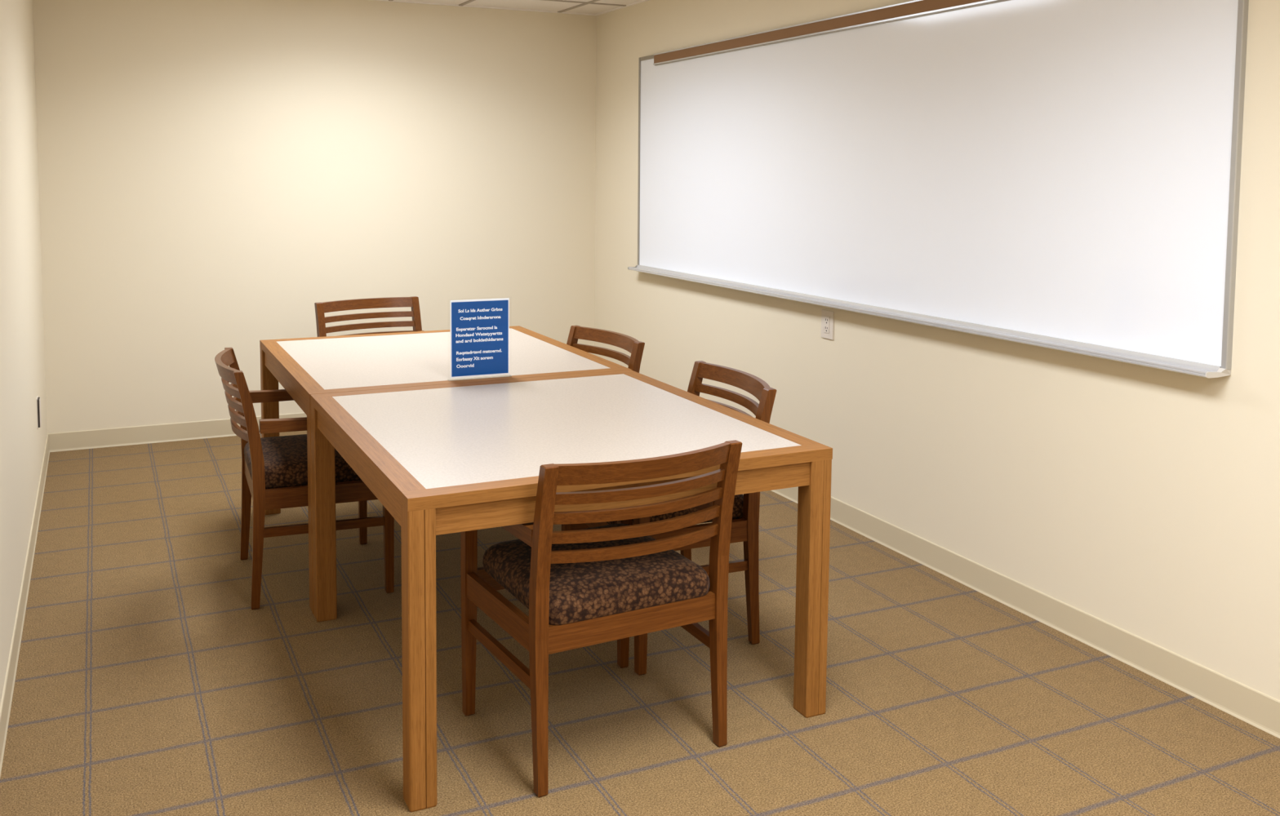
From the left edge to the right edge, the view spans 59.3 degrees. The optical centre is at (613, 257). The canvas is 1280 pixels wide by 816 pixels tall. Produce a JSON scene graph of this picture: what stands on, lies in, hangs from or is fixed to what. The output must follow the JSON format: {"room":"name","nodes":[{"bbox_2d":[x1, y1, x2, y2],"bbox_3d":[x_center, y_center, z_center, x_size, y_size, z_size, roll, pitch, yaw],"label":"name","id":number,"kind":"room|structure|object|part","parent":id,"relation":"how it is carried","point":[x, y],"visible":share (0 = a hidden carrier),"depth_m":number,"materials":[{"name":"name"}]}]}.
{"room":"group study room","nodes":[
{"label":"group study room","id":0,"kind":"room"},
{"bbox_2d":[0,0,47,706],"bbox_3d":[-1.449,0.006,2.397,0.120,2.540,7.100,-2,5,-25],"label":"wall","id":1,"kind":"structure","parent":0,"point":[22,349],"depth_m":3.92,"materials":[{"name":"beige paint"}]},
{"bbox_2d":[0,434,49,777],"bbox_3d":[-1.398,1.223,2.518,0.009,0.096,7.087,-2,5,-25],"label":"baseboard","id":2,"kind":"structure","parent":1,"relation":"attached to","point":[9,684],"depth_m":3.53,"materials":[{"name":"beige plastic"}]},
{"bbox_2d":[35,395,41,429],"bbox_3d":[-2.502,0.673,4.890,0.013,0.132,0.082,-2,5,-25],"label":"wall outlet","id":3,"kind":"object","parent":1,"relation":"attached to","point":[38,399],"visible":1,"depth_m":4.86,"materials":[{"name":"beige plastic"}]},
{"bbox_3d":[-2.507,0.673,4.888,0.003,0.132,0.082,-2,5,-25],"label":"plate","id":4,"kind":"part","parent":3,"relation":"part of","materials":[{"name":"beige plastic"}]},
{"bbox_2d":[37,397,39,427],"bbox_3d":[-2.503,0.673,4.891,0.008,0.120,0.070,-2,5,-25],"label":"socket","id":5,"kind":"object","parent":3,"relation":"attached to","point":[38,398],"depth_m":4.86,"materials":[{"name":"brown plastic"}]},
{"bbox_3d":[-2.498,0.673,4.893,0.003,0.116,0.070,-2,5,-25],"label":"plate","id":6,"kind":"part","parent":3,"relation":"part of","materials":[{"name":"beige plastic"}]},
{"bbox_2d":[32,0,596,433],"bbox_3d":[-1.521,-0.319,6.325,3.287,2.540,0.120,-2,5,-25],"label":"wall","id":7,"kind":"structure","parent":0,"point":[212,173],"depth_m":6.11,"materials":[{"name":"beige paint"}]},
{"bbox_2d":[47,412,306,452],"bbox_3d":[-1.504,0.904,6.367,3.047,0.096,0.009,-2,5,-25],"label":"baseboard","id":8,"kind":"structure","parent":7,"relation":"attached to","point":[165,433],"depth_m":5.92,"materials":[{"name":"beige plastic"}]},
{"bbox_2d":[396,0,641,13],"bbox_3d":[-0.002,-1.165,2.965,3.047,0.016,7.100,-2,5,-25],"label":"ceiling","id":9,"kind":"structure","parent":0,"point":[540,5],"depth_m":6.39,"materials":[{"name":"white tile"}]},
{"bbox_2d":[388,0,626,12],"bbox_3d":[-0.002,-1.155,2.965,3.047,0.006,7.100,-2,5,-25],"label":"trim","id":10,"kind":"structure","parent":9,"relation":"attached to","point":[592,2],"depth_m":6.32,"materials":[{"name":"silver metal"}]},
{"bbox_2d":[0,431,1279,815],"bbox_3d":[-0.021,1.259,3.165,3.287,0.060,7.340,-2,5,-25],"label":"floor","id":11,"kind":"structure","parent":0,"point":[148,682],"depth_m":3.14,"materials":[{"name":"brown tile"}]},
{"bbox_2d":[214,346,394,609],"bbox_3d":[-1.120,0.747,4.020,0.564,0.803,0.570,-1,5,-22],"label":"dining chair","id":12,"kind":"object","parent":11,"relation":"on","point":[274,469],"visible":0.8,"depth_m":3.80,"materials":[{"name":"brown wood"}]},
{"bbox_3d":[-1.340,0.377,3.898,0.083,0.048,0.474,-1,5,-22],"label":"rail","id":13,"kind":"part","parent":12,"relation":"part of","materials":[{"name":"brown wood"}]},
{"bbox_3d":[-1.391,0.731,4.179,0.092,0.803,0.034,-1,5,-22],"label":"leg","id":14,"kind":"part","parent":12,"relation":"part of","materials":[{"name":"brown wood"}]},
{"bbox_3d":[-1.274,0.784,3.960,0.020,0.065,0.472,-1,5,-22],"label":"seat rail","id":15,"kind":"part","parent":12,"relation":"part of","materials":[{"name":"brown wood"}]},
{"bbox_3d":[-1.201,0.771,3.716,0.092,0.803,0.034,-1,5,-22],"label":"leg","id":16,"kind":"part","parent":12,"relation":"part of","materials":[{"name":"brown wood"}]},
{"bbox_3d":[-1.157,0.512,4.261,0.442,0.042,0.042,-2,5,-25],"label":"armrest","id":17,"kind":"part","parent":12,"relation":"part of","materials":[{"name":"brown wood"}]},
{"bbox_3d":[-0.964,0.553,3.790,0.442,0.042,0.042,-1,5,-20],"label":"armrest","id":18,"kind":"part","parent":12,"relation":"part of","materials":[{"name":"brown wood"}]},
{"bbox_2d":[244,434,361,489],"bbox_3d":[-1.075,0.710,4.035,0.456,0.091,0.465,-1,5,-22],"label":"seat cushion","id":19,"kind":"object","parent":12,"relation":"on","point":[285,457],"depth_m":3.85,"materials":[{"name":"fabric"}]},
{"bbox_3d":[-0.976,0.800,3.799,0.398,0.065,0.020,-1,5,-20],"label":"seat rail","id":20,"kind":"part","parent":12,"relation":"part of","materials":[{"name":"brown wood"}]},
{"bbox_3d":[-0.979,0.824,4.371,0.034,0.594,0.034,-1,5,-22],"label":"leg","id":21,"kind":"part","parent":12,"relation":"part of","materials":[{"name":"brown wood"}]},
{"bbox_3d":[-0.779,0.866,3.882,0.034,0.594,0.034,-1,5,-22],"label":"leg","id":22,"kind":"part","parent":12,"relation":"part of","materials":[{"name":"brown wood"}]},
{"bbox_2d":[314,296,424,337],"bbox_3d":[-1.113,0.626,5.482,0.570,0.803,0.564,-3,6,-34],"label":"dining chair","id":23,"kind":"object","parent":11,"relation":"on","point":[412,301],"visible":0.33,"depth_m":5.66,"materials":[{"name":"brown wood"}]},
{"bbox_3d":[-1.427,0.622,5.500,0.034,0.803,0.092,-3,6,-34],"label":"leg","id":24,"kind":"part","parent":23,"relation":"part of","materials":[{"name":"brown wood"}]},
{"bbox_3d":[-1.244,0.233,5.650,0.474,0.048,0.083,-3,6,-34],"label":"rail","id":25,"kind":"part","parent":23,"relation":"part of","materials":[{"name":"brown wood"}]},
{"bbox_3d":[-1.010,0.602,5.778,0.034,0.803,0.092,-3,6,-34],"label":"leg","id":26,"kind":"part","parent":23,"relation":"part of","materials":[{"name":"brown wood"}]},
{"bbox_2d":[259,325,631,614],"bbox_3d":[-0.715,0.746,4.462,1.160,0.737,1.214,-2,5,-25],"label":"table","id":27,"kind":"object","parent":11,"relation":"on","point":[304,367],"visible":0.41,"depth_m":4.28,"materials":[{"name":"white laminate"}]},
{"bbox_3d":[-1.453,0.731,4.754,0.065,0.707,0.065,-2,5,-25],"label":"leg","id":28,"kind":"part","parent":27,"relation":"part of","materials":[{"name":"brown wood"}]},
{"bbox_3d":[-0.972,0.821,3.715,0.065,0.707,0.065,-2,5,-25],"label":"leg","id":29,"kind":"part","parent":27,"relation":"part of","materials":[{"name":"brown wood"}]},
{"bbox_2d":[447,297,511,381],"bbox_3d":[-0.469,0.280,3.927,0.229,0.283,0.026,-2,5,-24],"label":"sign holder","id":30,"kind":"object","parent":27,"relation":"on","point":[480,328],"visible":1,"depth_m":3.92,"materials":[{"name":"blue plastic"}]},
{"bbox_2d":[310,369,832,812],"bbox_3d":[-0.201,0.843,3.348,1.153,0.737,1.241,-2,5,-25],"label":"table","id":31,"kind":"object","parent":11,"relation":"on","point":[460,457],"visible":0.87,"depth_m":3.02,"materials":[{"name":"white laminate"}]},
{"bbox_3d":[-0.942,0.827,3.653,0.065,0.707,0.065,-2,5,-25],"label":"leg","id":32,"kind":"part","parent":31,"relation":"part of","materials":[{"name":"brown wood"}]},
{"bbox_3d":[-0.448,0.918,2.590,0.065,0.707,0.065,-2,5,-25],"label":"leg","id":33,"kind":"part","parent":31,"relation":"part of","materials":[{"name":"brown wood"}]},
{"bbox_3d":[0.539,0.889,3.046,0.065,0.707,0.065,-2,5,-25],"label":"leg","id":34,"kind":"part","parent":31,"relation":"part of","materials":[{"name":"brown wood"}]},
{"bbox_2d":[460,440,742,798],"bbox_3d":[-0.031,0.848,2.902,0.570,0.803,0.564,-2,5,-28],"label":"dining chair","id":35,"kind":"object","parent":11,"relation":"on","point":[579,588],"visible":0.95,"depth_m":2.74,"materials":[{"name":"brown wood"}]},
{"bbox_3d":[-0.388,0.940,3.017,0.034,0.594,0.034,-2,5,-28],"label":"leg","id":36,"kind":"part","parent":35,"relation":"part of","materials":[{"name":"brown wood"}]},
{"bbox_3d":[-0.153,0.862,3.134,0.500,0.065,0.020,-2,5,-28],"label":"seat rail","id":37,"kind":"part","parent":35,"relation":"part of","materials":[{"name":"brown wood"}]},
{"bbox_3d":[-0.285,0.886,2.826,0.020,0.065,0.398,-2,5,-30],"label":"seat rail","id":38,"kind":"part","parent":35,"relation":"part of","materials":[{"name":"brown wood"}]},
{"bbox_3d":[-0.284,0.638,2.821,0.042,0.042,0.442,-2,5,-30],"label":"armrest","id":39,"kind":"part","parent":35,"relation":"part of","materials":[{"name":"brown wood"}]},
{"bbox_3d":[-0.164,0.870,2.618,0.034,0.803,0.092,-2,5,-28],"label":"leg","id":40,"kind":"part","parent":35,"relation":"part of","materials":[{"name":"brown wood"}]},
{"bbox_2d":[482,524,709,625],"bbox_3d":[-0.053,0.808,2.942,0.465,0.091,0.456,-2,5,-28],"label":"seat cushion","id":41,"kind":"object","parent":35,"relation":"on","point":[624,590],"depth_m":2.79,"materials":[{"name":"fabric"}]},
{"bbox_3d":[0.047,0.894,2.759,0.472,0.065,0.020,-2,5,-28],"label":"seat rail","id":42,"kind":"part","parent":35,"relation":"part of","materials":[{"name":"brown wood"}]},
{"bbox_3d":[0.081,0.924,3.265,0.034,0.594,0.034,-2,5,-28],"label":"leg","id":43,"kind":"part","parent":35,"relation":"part of","materials":[{"name":"brown wood"}]},
{"bbox_3d":[0.085,0.491,2.659,0.474,0.048,0.083,-2,5,-28],"label":"rail","id":44,"kind":"part","parent":35,"relation":"part of","materials":[{"name":"brown wood"}]},
{"bbox_3d":[0.167,0.622,3.059,0.042,0.042,0.442,-2,5,-25],"label":"armrest","id":45,"kind":"part","parent":35,"relation":"part of","materials":[{"name":"brown wood"}]},
{"bbox_3d":[0.280,0.855,2.852,0.034,0.803,0.092,-2,5,-28],"label":"leg","id":46,"kind":"part","parent":35,"relation":"part of","materials":[{"name":"brown wood"}]},
{"bbox_2d":[566,325,644,373],"bbox_3d":[-0.223,0.716,4.480,0.564,0.803,0.570,-2,6,-31],"label":"dining chair","id":47,"kind":"object","parent":11,"relation":"on","point":[636,348],"visible":0.19,"depth_m":4.60,"materials":[{"name":"brown wood"}]},
{"bbox_3d":[-0.191,0.690,4.793,0.092,0.803,0.034,-2,6,-31],"label":"leg","id":48,"kind":"part","parent":47,"relation":"part of","materials":[{"name":"brown wood"}]},
{"bbox_3d":[-0.014,0.332,4.574,0.083,0.048,0.474,-2,6,-31],"label":"rail","id":49,"kind":"part","parent":47,"relation":"part of","materials":[{"name":"brown wood"}]},
{"bbox_3d":[0.070,0.728,4.365,0.092,0.803,0.034,-2,6,-31],"label":"leg","id":50,"kind":"part","parent":47,"relation":"part of","materials":[{"name":"brown wood"}]},
{"bbox_2d":[561,360,777,668],"bbox_3d":[0.182,0.788,3.649,0.564,0.803,0.570,-1,5,-21],"label":"dining chair","id":51,"kind":"object","parent":11,"relation":"on","point":[745,513],"visible":0.34,"depth_m":3.48,"materials":[{"name":"brown wood"}]},
{"bbox_3d":[-0.156,0.876,3.812,0.034,0.594,0.034,-1,5,-21],"label":"leg","id":52,"kind":"part","parent":51,"relation":"part of","materials":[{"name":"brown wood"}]},
{"bbox_3d":[-0.061,0.827,3.560,0.020,0.065,0.500,-1,5,-21],"label":"seat rail","id":53,"kind":"part","parent":51,"relation":"part of","materials":[{"name":"brown wood"}]},
{"bbox_3d":[0.031,0.919,3.318,0.034,0.594,0.034,-1,5,-21],"label":"leg","id":54,"kind":"part","parent":51,"relation":"part of","materials":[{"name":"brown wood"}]},
{"bbox_2d":[605,494,743,525],"bbox_3d":[0.138,0.753,3.629,0.456,0.091,0.465,-1,5,-21],"label":"seat cushion","id":55,"kind":"object","parent":51,"relation":"on","point":[738,506],"depth_m":3.42,"materials":[{"name":"fabric"}]},
{"bbox_3d":[0.272,0.764,3.950,0.092,0.803,0.034,-1,5,-21],"label":"leg","id":56,"kind":"part","parent":51,"relation":"part of","materials":[{"name":"brown wood"}]},
{"bbox_3d":[0.229,0.844,3.390,0.398,0.065,0.020,-2,5,-23],"label":"seat rail","id":57,"kind":"part","parent":51,"relation":"part of","materials":[{"name":"brown wood"}]},
{"bbox_3d":[0.411,0.408,3.703,0.083,0.048,0.474,-1,5,-21],"label":"rail","id":58,"kind":"part","parent":51,"relation":"part of","materials":[{"name":"brown wood"}]},
{"bbox_3d":[0.449,0.804,3.482,0.092,0.803,0.034,-1,5,-21],"label":"leg","id":59,"kind":"part","parent":51,"relation":"part of","materials":[{"name":"brown wood"}]},
{"bbox_2d":[594,0,1279,701],"bbox_3d":[1.428,-0.079,3.719,0.120,2.540,7.100,-2,5,-25],"label":"wall","id":60,"kind":"structure","parent":0,"point":[1144,501],"depth_m":3.74,"materials":[{"name":"beige paint"}]},
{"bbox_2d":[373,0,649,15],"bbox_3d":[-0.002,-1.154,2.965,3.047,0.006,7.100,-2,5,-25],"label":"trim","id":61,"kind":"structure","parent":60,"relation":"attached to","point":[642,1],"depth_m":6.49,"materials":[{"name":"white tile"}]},
{"bbox_2d":[821,309,834,339],"bbox_3d":[0.901,0.281,4.734,0.009,0.118,0.082,-2,5,-25],"label":"wall outlet","id":62,"kind":"object","parent":60,"relation":"attached to","point":[827,317],"visible":1,"depth_m":4.73,"materials":[{"name":"beige plastic"}]},
{"bbox_2d":[823,315,829,333],"bbox_3d":[0.899,0.281,4.732,0.003,0.070,0.035,-2,5,-25],"label":"socket","id":63,"kind":"object","parent":62,"relation":"attached to","point":[826,318],"depth_m":4.73,"materials":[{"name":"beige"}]},
{"bbox_2d":[627,0,1248,378],"bbox_3d":[0.883,-0.396,4.649,0.077,1.187,3.657,-2,5,-25],"label":"whiteboard","id":64,"kind":"object","parent":60,"relation":"attached to","point":[1064,175],"visible":1,"depth_m":3.89,"materials":[{"name":"white plastic"}]},
{"bbox_3d":[0.150,-0.535,6.301,0.020,1.166,0.014,-2,5,-25],"label":"frame","id":65,"kind":"part","parent":64,"relation":"part of","materials":[{"name":"silver metal"}]},
{"bbox_3d":[0.913,-0.978,4.615,0.018,0.020,3.616,-2,5,-25],"label":"frame","id":66,"kind":"part","parent":64,"relation":"part of","materials":[{"name":"silver metal"}]},
{"bbox_3d":[0.939,-0.953,4.528,0.007,0.044,3.428,-2,5,-25],"label":"cork rail","id":67,"kind":"part","parent":64,"relation":"part of","materials":[{"name":"brown wood"}]},
{"bbox_2d":[627,264,1231,378],"bbox_3d":[0.880,0.182,4.693,0.077,0.054,3.656,-2,5,-25],"label":"tray","id":68,"kind":"object","parent":64,"relation":"on","point":[1140,355],"depth_m":3.98,"materials":[{"name":"silver metal"}]},
{"bbox_3d":[1.669,-0.277,3.013,0.020,1.166,0.019,-2,5,-25],"label":"frame","id":69,"kind":"part","parent":64,"relation":"part of","materials":[{"name":"silver metal"}]},
{"bbox_2d":[771,486,1279,738],"bbox_3d":[1.362,1.141,3.787,0.009,0.096,7.087,-2,5,-25],"label":"baseboard","id":70,"kind":"structure","parent":60,"relation":"attached to","point":[1256,708],"depth_m":3.55,"materials":[{"name":"beige plastic"}]}
]}

